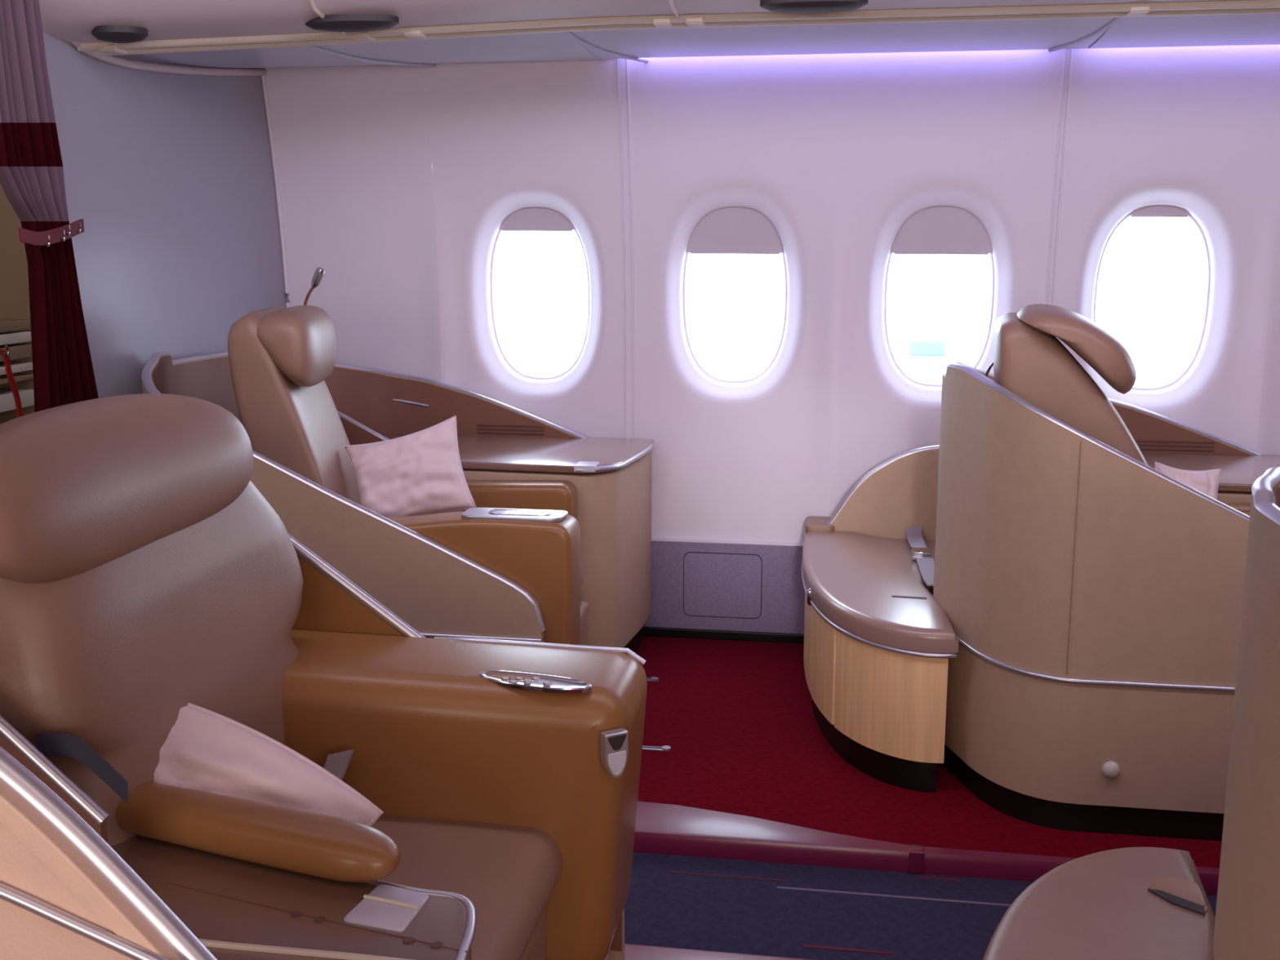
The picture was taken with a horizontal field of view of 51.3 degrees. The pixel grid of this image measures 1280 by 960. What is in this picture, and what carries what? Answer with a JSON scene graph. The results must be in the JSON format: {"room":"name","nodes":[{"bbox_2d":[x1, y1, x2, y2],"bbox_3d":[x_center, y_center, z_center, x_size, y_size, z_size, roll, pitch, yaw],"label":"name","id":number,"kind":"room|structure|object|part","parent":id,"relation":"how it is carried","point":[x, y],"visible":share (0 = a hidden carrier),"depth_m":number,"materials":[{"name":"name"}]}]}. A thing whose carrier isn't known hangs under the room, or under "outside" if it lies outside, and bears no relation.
{"room":"aircraft cabin","nodes":[
{"label":"aircraft cabin","id":0,"kind":"room"},
{"bbox_2d":[0,183,34,424],"bbox_3d":[-2.306,-0.684,4.622,2.340,2.350,0.050,2,11,9],"label":"wall","id":1,"kind":"structure","parent":0,"point":[14,275],"depth_m":4.57,"materials":[{"name":"brown laminate"}]},
{"bbox_2d":[0,0,98,412],"bbox_3d":[-1.267,-0.137,2.977,0.090,2.101,0.446,2,11,9],"label":"curtain","id":2,"kind":"object","parent":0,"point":[32,179],"visible":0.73,"depth_m":2.85,"materials":[{"name":"red fabric"}]},
{"bbox_3d":[-1.295,-0.944,2.735,0.046,0.424,0.258,2,11,9],"label":"sheer panel","id":3,"kind":"part","parent":2,"relation":"part of","materials":[{"name":"pink fabric"}]},
{"bbox_3d":[-1.289,-0.609,2.829,0.046,0.119,0.231,2,11,9],"label":"sheer panel","id":4,"kind":"part","parent":2,"relation":"part of","materials":[{"name":"pink fabric"}]},
{"bbox_2d":[20,221,98,412],"bbox_3d":[-1.279,0.165,3.044,0.063,1.484,0.428,2,11,9],"label":"drape","id":5,"kind":"object","parent":2,"relation":"hanging from","point":[63,371],"depth_m":2.90,"materials":[{"name":"fabric"}]},
{"bbox_2d":[42,31,289,398],"bbox_3d":[-1.268,-0.354,3.784,0.053,1.990,1.340,2,11,9],"label":"wall","id":6,"kind":"structure","parent":0,"point":[171,179],"depth_m":3.58,"materials":[{"name":"grey plastic"}]},
{"bbox_3d":[-1.158,-0.557,4.311,0.014,1.472,0.131,2,11,9],"label":"corner trim","id":7,"kind":"part","parent":6,"relation":"part of","materials":[{"name":"white plastic"}]},
{"bbox_2d":[39,0,1279,75],"bbox_3d":[-0.205,-0.886,1.080,7.600,0.535,6.150,2,11,9],"label":"ceiling","id":8,"kind":"structure","parent":0,"point":[227,37],"depth_m":3.28,"materials":[{"name":"grey plastic"}]},
{"bbox_2d":[91,25,147,43],"bbox_3d":[-1.208,-1.032,3.096,0.128,0.030,0.104,2,11,9],"label":"ceiling vent","id":9,"kind":"object","parent":8,"relation":"in","point":[100,33],"depth_m":3.06,"materials":[{"name":"grey plastic"}]},
{"bbox_3d":[-1.253,-1.167,3.595,0.022,0.167,1.257,2,11,9],"label":"corner moulding","id":10,"kind":"part","parent":8,"relation":"part of","materials":[{"name":"grey plastic"}]},
{"bbox_3d":[-1.067,-1.257,3.049,0.763,0.487,0.297,-3,11,-16],"label":"service panel","id":11,"kind":"part","parent":8,"relation":"part of","materials":[{"name":"grey plastic"}]},
{"bbox_3d":[-1.041,-1.153,3.644,0.434,0.064,0.941,2,11,9],"label":"valance panel","id":12,"kind":"part","parent":8,"relation":"part of","materials":[{"name":"grey plastic"}]},
{"bbox_2d":[305,14,399,31],"bbox_3d":[-0.694,-1.095,3.206,0.236,0.030,0.104,2,11,9],"label":"ceiling vent","id":13,"kind":"object","parent":8,"relation":"in","point":[313,23],"depth_m":3.17,"materials":[{"name":"grey plastic"}]},
{"bbox_3d":[-0.485,-1.184,3.661,0.644,0.043,0.718,2,11,9],"label":"valance panel","id":14,"kind":"part","parent":8,"relation":"part of","materials":[{"name":"grey plastic"}]},
{"bbox_3d":[-0.343,-1.296,3.117,0.854,0.433,0.337,1,11,3],"label":"service panel","id":15,"kind":"part","parent":8,"relation":"part of","materials":[{"name":"grey plastic"}]},
{"bbox_3d":[1.294,-1.052,3.047,5.272,0.111,0.315,1,11,5],"label":"rail","id":16,"kind":"part","parent":8,"relation":"part of","materials":[{"name":"beige plastic"}]},
{"bbox_3d":[1.301,-1.054,3.091,5.272,0.111,0.315,1,11,5],"label":"rail","id":17,"kind":"part","parent":8,"relation":"part of","materials":[{"name":"beige plastic"}]},
{"bbox_2d":[760,0,868,13],"bbox_3d":[0.404,-1.104,3.103,0.250,0.030,0.104,2,11,9],"label":"ceiling vent","id":18,"kind":"object","parent":8,"relation":"in","point":[804,6],"depth_m":3.07,"materials":[{"name":"grey plastic"}]},
{"bbox_3d":[0.523,-1.180,3.564,1.364,0.022,0.581,2,11,9],"label":"valance panel","id":19,"kind":"part","parent":8,"relation":"part of","materials":[{"name":"grey plastic"}]},
{"bbox_3d":[0.789,-1.283,2.961,1.454,0.402,0.305,2,11,9],"label":"service panel","id":20,"kind":"part","parent":8,"relation":"part of","materials":[{"name":"grey plastic"}]},
{"bbox_3d":[1.787,-1.138,3.335,1.194,0.021,0.520,2,11,9],"label":"valance panel","id":21,"kind":"part","parent":8,"relation":"part of","materials":[{"name":"grey plastic"}]},
{"bbox_2d":[260,40,1279,542],"bbox_3d":[1.422,-0.518,3.919,5.270,1.538,0.199,2,11,9],"label":"wall","id":22,"kind":"structure","parent":0,"point":[837,152],"depth_m":4.05,"materials":[{"name":"white plastic"}]},
{"bbox_3d":[-0.916,-0.582,4.263,0.543,1.538,0.134,2,11,9],"label":"wall panel","id":23,"kind":"part","parent":22,"relation":"part of","materials":[{"name":"white plastic"}]},
{"bbox_3d":[-0.339,-0.571,4.202,0.616,1.538,0.199,2,11,9],"label":"wall panel","id":24,"kind":"part","parent":22,"relation":"part of","materials":[{"name":"white plastic"}]},
{"bbox_2d":[490,207,589,379],"bbox_3d":[-0.322,-0.593,4.273,0.346,0.564,0.054,2,11,9],"label":"window","id":25,"kind":"structure","parent":22,"relation":"in","point":[534,219],"depth_m":4.22,"materials":[{"name":"plastic"}]},
{"bbox_2d":[498,207,576,230],"bbox_3d":[-0.325,-0.825,4.210,0.250,0.069,0.014,2,11,9],"label":"shade","id":26,"kind":"object","parent":25,"relation":"attached to","point":[534,218],"depth_m":4.21,"materials":[{"name":"plastic"}]},
{"bbox_2d":[616,57,634,439],"bbox_3d":[-0.044,-0.542,4.128,0.036,1.508,0.133,2,11,9],"label":"trim","id":27,"kind":"structure","parent":22,"relation":"attached to","point":[624,122],"depth_m":4.13,"materials":[{"name":"white plastic"}]},
{"bbox_2d":[642,537,804,644],"bbox_3d":[1.433,0.387,4.130,5.260,0.326,0.064,2,11,9],"label":"wall panel","id":28,"kind":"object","parent":22,"relation":"attached to","point":[738,590],"depth_m":4.29,"materials":[{"name":"purple plastic"}]},
{"bbox_3d":[0.279,-0.552,4.103,0.636,1.538,0.199,2,11,9],"label":"wall panel","id":29,"kind":"part","parent":22,"relation":"part of","materials":[{"name":"white plastic"}]},
{"bbox_2d":[683,207,787,382],"bbox_3d":[0.296,-0.575,4.174,0.346,0.564,0.054,2,11,9],"label":"window","id":30,"kind":"structure","parent":22,"relation":"in","point":[726,230],"depth_m":4.13,"materials":[{"name":"plastic"}]},
{"bbox_2d":[686,207,783,253],"bbox_3d":[0.293,-0.773,4.120,0.302,0.139,0.022,2,11,9],"label":"shade","id":31,"kind":"object","parent":30,"relation":"attached to","point":[726,229],"depth_m":4.12,"materials":[{"name":"plastic"}]},
{"bbox_2d":[884,206,994,386],"bbox_3d":[0.914,-0.556,4.074,0.346,0.564,0.054,2,11,9],"label":"window","id":32,"kind":"structure","parent":22,"relation":"in","point":[935,230],"depth_m":4.03,"materials":[{"name":"plastic"}]},
{"bbox_2d":[890,206,992,253],"bbox_3d":[0.911,-0.754,4.021,0.302,0.139,0.022,2,11,9],"label":"shade","id":33,"kind":"object","parent":32,"relation":"attached to","point":[935,229],"depth_m":4.02,"materials":[{"name":"plastic"}]},
{"bbox_3d":[0.902,-0.533,4.003,0.628,1.538,0.199,2,11,9],"label":"wall panel","id":34,"kind":"part","parent":22,"relation":"part of","materials":[{"name":"white plastic"}]},
{"bbox_2d":[1044,48,1073,305],"bbox_3d":[1.212,-0.504,3.926,0.026,1.508,0.133,2,11,9],"label":"trim","id":35,"kind":"structure","parent":22,"relation":"attached to","point":[1051,297],"depth_m":3.86,"materials":[{"name":"white plastic"}]},
{"bbox_2d":[1093,205,1210,390],"bbox_3d":[1.525,-0.537,3.974,0.346,0.564,0.058,2,11,9],"label":"window","id":36,"kind":"structure","parent":22,"relation":"in","point":[1154,211],"depth_m":3.94,"materials":[{"name":"plastic"}]},
{"bbox_2d":[1127,205,1191,215],"bbox_3d":[1.522,-0.789,3.906,0.181,0.029,0.009,2,11,9],"label":"shade","id":37,"kind":"object","parent":36,"relation":"attached to","point":[1154,210],"depth_m":3.90,"materials":[{"name":"plastic"}]},
{"bbox_3d":[1.517,-0.515,3.904,0.617,1.538,0.199,2,11,9],"label":"wall panel","id":38,"kind":"part","parent":22,"relation":"part of","materials":[{"name":"white plastic"}]},
{"bbox_3d":[2.131,-0.497,3.805,0.627,1.538,0.199,2,11,9],"label":"wall panel","id":39,"kind":"part","parent":22,"relation":"part of","materials":[{"name":"white plastic"}]},
{"bbox_2d":[624,635,1222,959],"bbox_3d":[-0.209,1.100,1.425,7.600,0.096,6.100,2,11,9],"label":"floor","id":40,"kind":"structure","parent":0,"point":[755,838],"depth_m":2.91,"materials":[{"name":"carpet"}]},
{"bbox_2d":[0,319,34,412],"bbox_3d":[-2.352,-0.487,3.870,0.420,2.220,1.685,2,11,9],"label":"stairs","id":41,"kind":"object","parent":40,"relation":"on","point":[11,338],"visible":0.17,"depth_m":4.51,"materials":[{"name":"brown laminate"}]},
{"bbox_2d":[0,345,22,417],"bbox_3d":[-1.840,-0.207,3.887,0.027,0.374,0.169,2,11,9],"label":"strap","id":42,"kind":"object","parent":41,"relation":"attached to","point":[5,354],"visible":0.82,"depth_m":3.91,"materials":[{"name":"red fabric"}]},
{"bbox_2d":[0,319,31,333],"bbox_3d":[-2.338,-0.421,3.965,0.300,0.033,1.290,2,11,9],"label":"shelf","id":43,"kind":"object","parent":41,"relation":"attached to","point":[6,326],"depth_m":4.50,"materials":[{"name":"brown laminate"}]},
{"bbox_2d":[0,343,31,361],"bbox_3d":[-2.338,-0.333,3.982,0.300,0.044,1.290,2,11,9],"label":"shelf","id":44,"kind":"object","parent":41,"relation":"attached to","point":[17,351],"depth_m":4.51,"materials":[{"name":"brown laminate"}]},
{"bbox_2d":[0,331,31,345],"bbox_3d":[-2.338,-0.381,3.973,0.300,0.035,1.290,2,11,9],"label":"shelf","id":45,"kind":"object","parent":41,"relation":"attached to","point":[6,338],"depth_m":4.50,"materials":[{"name":"beige plastic"}]},
{"bbox_2d":[0,361,32,375],"bbox_3d":[-2.338,-0.281,3.991,0.300,0.026,1.290,2,11,9],"label":"shelf","id":46,"kind":"object","parent":41,"relation":"attached to","point":[16,366],"depth_m":4.53,"materials":[{"name":"beige plastic"}]},
{"bbox_2d":[0,373,33,384],"bbox_3d":[-2.338,-0.246,3.998,0.300,0.018,1.290,2,11,9],"label":"shelf","id":47,"kind":"object","parent":41,"relation":"attached to","point":[17,376],"depth_m":4.52,"materials":[{"name":"brown laminate"}]},
{"bbox_2d":[0,388,34,412],"bbox_3d":[-2.338,-0.175,4.011,0.300,0.055,1.290,2,11,9],"label":"shelf","id":48,"kind":"object","parent":41,"relation":"attached to","point":[7,402],"depth_m":4.52,"materials":[{"name":"beige plastic"}]},
{"bbox_2d":[0,746,217,959],"bbox_3d":[-0.395,0.590,0.909,0.361,0.947,0.036,2,11,9],"label":"divider","id":49,"kind":"object","parent":40,"relation":"on","point":[66,894],"visible":1,"depth_m":0.83,"materials":[{"name":"beige fabric"}]},
{"bbox_3d":[-0.354,0.280,0.831,0.240,0.100,0.009,2,11,9],"label":"trim","id":50,"kind":"part","parent":49,"relation":"part of","materials":[{"name":"silver metal"}]},
{"bbox_3d":[-0.395,0.593,0.911,0.361,0.940,0.025,2,11,9],"label":"divider panel","id":51,"kind":"part","parent":49,"relation":"part of","materials":[{"name":"beige plastic"}]},
{"bbox_2d":[0,393,647,959],"bbox_3d":[-0.655,0.452,1.713,1.197,1.084,1.141,2,11,9],"label":"seat","id":52,"kind":"object","parent":40,"relation":"on","point":[145,575],"visible":0.88,"depth_m":1.76,"materials":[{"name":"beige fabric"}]},
{"bbox_3d":[-0.655,0.321,1.436,0.160,0.193,0.012,2,11,9],"label":"slant panel","id":53,"kind":"part","parent":52,"relation":"part of","materials":[{"name":"beige plastic"}]},
{"bbox_3d":[-0.655,0.293,1.432,0.170,0.155,0.016,2,11,9],"label":"slant trim","id":54,"kind":"part","parent":52,"relation":"part of","materials":[{"name":"silver metal"}]},
{"bbox_3d":[-0.689,0.270,1.827,0.333,0.600,0.658,2,11,9],"label":"backrest","id":55,"kind":"part","parent":52,"relation":"part of","materials":[{"name":"beige leather"}]},
{"bbox_3d":[-0.561,0.395,1.582,0.644,0.056,0.082,4,11,22],"label":"armrest","id":56,"kind":"part","parent":52,"relation":"part of","materials":[{"name":"leather"}]},
{"bbox_2d":[153,702,383,826],"bbox_3d":[-0.523,0.413,1.658,0.414,0.257,0.149,4,11,19],"label":"pillow","id":57,"kind":"object","parent":52,"relation":"on","point":[205,750],"visible":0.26,"depth_m":1.63,"materials":[{"name":"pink fabric"}]},
{"bbox_3d":[-0.635,0.126,2.187,0.660,0.450,0.023,2,11,9],"label":"slant panel","id":58,"kind":"part","parent":52,"relation":"part of","materials":[{"name":"leather"}]},
{"bbox_3d":[-0.591,0.093,2.167,0.561,0.394,0.020,2,11,9],"label":"slant trim","id":59,"kind":"part","parent":52,"relation":"part of","materials":[{"name":"silver metal"}]},
{"bbox_3d":[-0.265,0.456,1.415,0.070,0.009,0.083,3,11,17],"label":"latch plate","id":60,"kind":"part","parent":52,"relation":"part of","materials":[{"name":"grey plastic"}]},
{"bbox_3d":[-0.400,0.446,1.483,0.748,0.012,0.214,9,14,40],"label":"console trim","id":61,"kind":"part","parent":52,"relation":"part of","materials":[{"name":"silver metal"}]},
{"bbox_3d":[-0.418,0.497,2.098,0.837,0.473,0.225,2,11,9],"label":"armrest","id":62,"kind":"part","parent":52,"relation":"part of","materials":[{"name":"leather"}]},
{"bbox_2d":[479,670,591,693],"bbox_3d":[-0.154,0.295,1.950,0.179,0.007,0.059,4,11,21],"label":"control panel","id":63,"kind":"object","parent":52,"relation":"on","point":[491,682],"depth_m":1.94,"materials":[{"name":"silver metal"}]},
{"bbox_2d":[608,751,626,775],"bbox_3d":[-0.035,0.402,1.899,0.030,0.035,0.015,-6,12,-29],"label":"latch","id":64,"kind":"object","parent":52,"relation":"on","point":[616,759],"depth_m":1.89,"materials":[{"name":"plastic"}]},
{"bbox_2d":[141,266,653,653],"bbox_3d":[-0.641,0.021,3.708,1.209,1.200,1.294,2,11,9],"label":"seat","id":65,"kind":"object","parent":40,"relation":"on","point":[555,547],"visible":0.48,"depth_m":3.29,"materials":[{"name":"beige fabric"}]},
{"bbox_3d":[-0.872,-0.102,3.487,0.359,0.683,0.400,2,11,9],"label":"backrest","id":66,"kind":"part","parent":65,"relation":"part of","materials":[{"name":"beige leather"}]},
{"bbox_2d":[303,266,325,305],"bbox_3d":[-0.939,-0.363,3.860,0.083,0.501,0.033,2,11,9],"label":"lamp","id":67,"kind":"object","parent":65,"relation":"attached to","point":[319,273],"depth_m":3.81,"materials":[{"name":"silver metal"}]},
{"bbox_3d":[-0.715,0.026,3.873,0.600,0.530,0.025,2,11,9],"label":"panel","id":68,"kind":"part","parent":65,"relation":"part of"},
{"bbox_3d":[-0.714,-0.093,3.850,0.607,0.309,0.018,2,11,9],"label":"panel trim","id":69,"kind":"part","parent":65,"relation":"part of","materials":[{"name":"silver metal"}]},
{"bbox_3d":[-0.671,-0.075,3.696,1.128,0.595,1.274,2,11,9],"label":"edge trim","id":70,"kind":"part","parent":65,"relation":"part of","materials":[{"name":"silver metal"}]},
{"bbox_2d":[343,415,476,517],"bbox_3d":[-0.602,-0.010,3.499,0.373,0.316,0.152,2,11,9],"label":"pillow","id":71,"kind":"object","parent":65,"relation":"on","point":[420,473],"visible":0.91,"depth_m":3.46,"materials":[{"name":"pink fabric"}]},
{"bbox_3d":[-0.679,0.236,3.755,1.128,0.013,1.290,2,11,9],"label":"band trim","id":72,"kind":"part","parent":65,"relation":"part of","materials":[{"name":"silver metal"}]},
{"bbox_3d":[-0.609,0.341,3.219,0.936,0.550,0.155,2,11,9],"label":"armrest","id":73,"kind":"part","parent":65,"relation":"part of","materials":[{"name":"leather"}]},
{"bbox_2d":[461,507,568,522],"bbox_3d":[-0.292,0.081,3.105,0.242,0.010,0.100,2,11,9],"label":"control panel","id":74,"kind":"object","parent":65,"relation":"on","point":[473,514],"depth_m":3.07,"materials":[{"name":"silver metal"}]},
{"bbox_3d":[-0.480,0.252,3.786,0.605,0.517,0.100,2,11,9],"label":"armrest","id":75,"kind":"part","parent":65,"relation":"part of","materials":[{"name":"leather"}]},
{"bbox_3d":[-0.150,-0.037,3.752,0.060,0.018,0.075,2,11,9],"label":"latch plate","id":76,"kind":"part","parent":65,"relation":"part of","materials":[{"name":"grey plastic"}]},
{"bbox_3d":[-0.037,-0.062,3.907,0.092,0.017,0.470,5,12,27],"label":"console trim","id":77,"kind":"part","parent":65,"relation":"part of","materials":[{"name":"silver metal"}]},
{"bbox_2d":[646,676,658,681],"bbox_3d":[0.005,0.586,3.933,0.100,0.007,0.024,2,11,9],"label":"track","id":78,"kind":"object","parent":40,"relation":"on","point":[653,678],"visible":0.56,"depth_m":3.92,"materials":[{"name":"silver metal"}]},
{"bbox_2d":[641,745,671,751],"bbox_3d":[-0.069,0.681,3.421,0.298,0.007,0.024,2,11,9],"label":"track","id":79,"kind":"object","parent":40,"relation":"on","point":[665,748],"visible":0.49,"depth_m":3.40,"materials":[{"name":"silver metal"}]},
{"bbox_2d":[801,444,958,791],"bbox_3d":[0.680,0.303,3.612,0.507,0.680,1.131,2,11,9],"label":"ottoman","id":80,"kind":"object","parent":40,"relation":"on","point":[879,645],"visible":0.96,"depth_m":3.31,"materials":[{"name":"beige wood"}]},
{"bbox_3d":[0.555,0.409,3.753,0.198,0.256,0.884,2,11,9],"label":"veneer door","id":81,"kind":"part","parent":80,"relation":"part of","materials":[{"name":"brown wood"}]},
{"bbox_3d":[0.580,0.298,3.611,0.277,0.012,1.158,0,11,-2],"label":"band trim","id":82,"kind":"part","parent":80,"relation":"part of","materials":[{"name":"silver metal"}]},
{"bbox_2d":[802,530,958,653],"bbox_3d":[0.681,0.266,3.606,0.505,0.055,1.129,2,11,9],"label":"cushion","id":83,"kind":"object","parent":80,"relation":"on","point":[869,586],"depth_m":3.41,"materials":[{"name":"brown leather"}]},
{"bbox_3d":[0.756,0.027,4.015,0.404,0.284,0.020,2,11,9],"label":"panel trim","id":84,"kind":"part","parent":80,"relation":"part of","materials":[{"name":"silver metal"}]},
{"bbox_3d":[0.759,0.041,4.017,0.395,0.288,0.025,2,11,9],"label":"panel","id":85,"kind":"part","parent":80,"relation":"part of","materials":[{"name":"beige fabric"}]},
{"bbox_3d":[0.593,0.514,3.192,0.313,0.256,0.116,7,13,32],"label":"veneer door","id":86,"kind":"part","parent":80,"relation":"part of","materials":[{"name":"brown wood"}]},
{"bbox_2d":[982,846,1215,959],"bbox_3d":[0.614,0.816,1.604,0.506,0.408,0.896,2,11,9],"label":"ottoman","id":87,"kind":"object","parent":40,"relation":"on","point":[1143,903],"visible":1,"depth_m":1.78,"materials":[{"name":"beige leather"}]},
{"bbox_2d":[933,303,1279,841],"bbox_3d":[1.350,0.114,3.392,1.216,1.132,1.325,2,11,9],"label":"seat","id":88,"kind":"object","parent":40,"relation":"on","point":[1091,596],"visible":0.94,"depth_m":2.89,"materials":[{"name":"beige fabric"}]},
{"bbox_3d":[0.936,-0.258,3.485,0.085,0.111,0.015,9,14,40],"label":"lamp stem","id":89,"kind":"part","parent":88,"relation":"part of","materials":[{"name":"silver metal"}]},
{"bbox_3d":[1.053,-0.045,3.177,0.448,0.687,0.400,2,11,9],"label":"backrest","id":90,"kind":"part","parent":88,"relation":"part of","materials":[{"name":"beige leather"}]},
{"bbox_3d":[1.315,0.325,3.440,1.128,0.013,1.290,2,11,9],"label":"band trim","id":91,"kind":"part","parent":88,"relation":"part of","materials":[{"name":"silver metal"}]},
{"bbox_3d":[1.323,-0.015,3.375,1.128,0.595,1.274,2,11,9],"label":"edge trim","id":92,"kind":"part","parent":88,"relation":"part of","materials":[{"name":"silver metal"}]},
{"bbox_3d":[1.019,0.627,2.885,0.037,0.037,0.024,2,11,9],"label":"knob","id":93,"kind":"part","parent":88,"relation":"part of","materials":[{"name":"beige"}]},
{"bbox_2d":[1155,462,1221,500],"bbox_3d":[1.276,0.075,3.121,0.167,0.225,0.131,2,11,9],"label":"pillow","id":94,"kind":"object","parent":88,"relation":"on","point":[1206,482],"visible":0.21,"depth_m":3.11,"materials":[{"name":"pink fabric"}]},
{"bbox_3d":[1.514,0.312,3.465,0.605,0.517,0.100,2,11,9],"label":"armrest","id":95,"kind":"part","parent":88,"relation":"part of","materials":[{"name":"leather"}]},
{"bbox_2d":[1213,466,1279,959],"bbox_3d":[1.246,0.548,1.419,1.144,1.003,1.121,2,11,9],"label":"seat","id":96,"kind":"object","parent":40,"relation":"on","point":[1247,919],"visible":0.99,"depth_m":1.52,"materials":[{"name":"beige plastic"}]},
{"bbox_3d":[1.250,0.345,1.381,1.136,0.590,1.104,2,11,9],"label":"edge trim","id":97,"kind":"part","parent":96,"relation":"part of","materials":[{"name":"silver metal"}]},
{"label":"outside","id":98,"kind":"structure","parent":0,"visible":0},
{"bbox_2d":[493,259,1207,387],"bbox_3d":[24.887,-21.560,150.575,300.000,0.200,292.000,2,11,9],"label":"sky","id":99,"kind":"structure","parent":98,"point":[735,309],"depth_m":105.75,"materials":[{"name":"concrete"}]},
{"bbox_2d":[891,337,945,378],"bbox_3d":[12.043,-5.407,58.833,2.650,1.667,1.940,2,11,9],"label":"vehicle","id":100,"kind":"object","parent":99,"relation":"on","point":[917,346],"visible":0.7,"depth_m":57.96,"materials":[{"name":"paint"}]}
]}

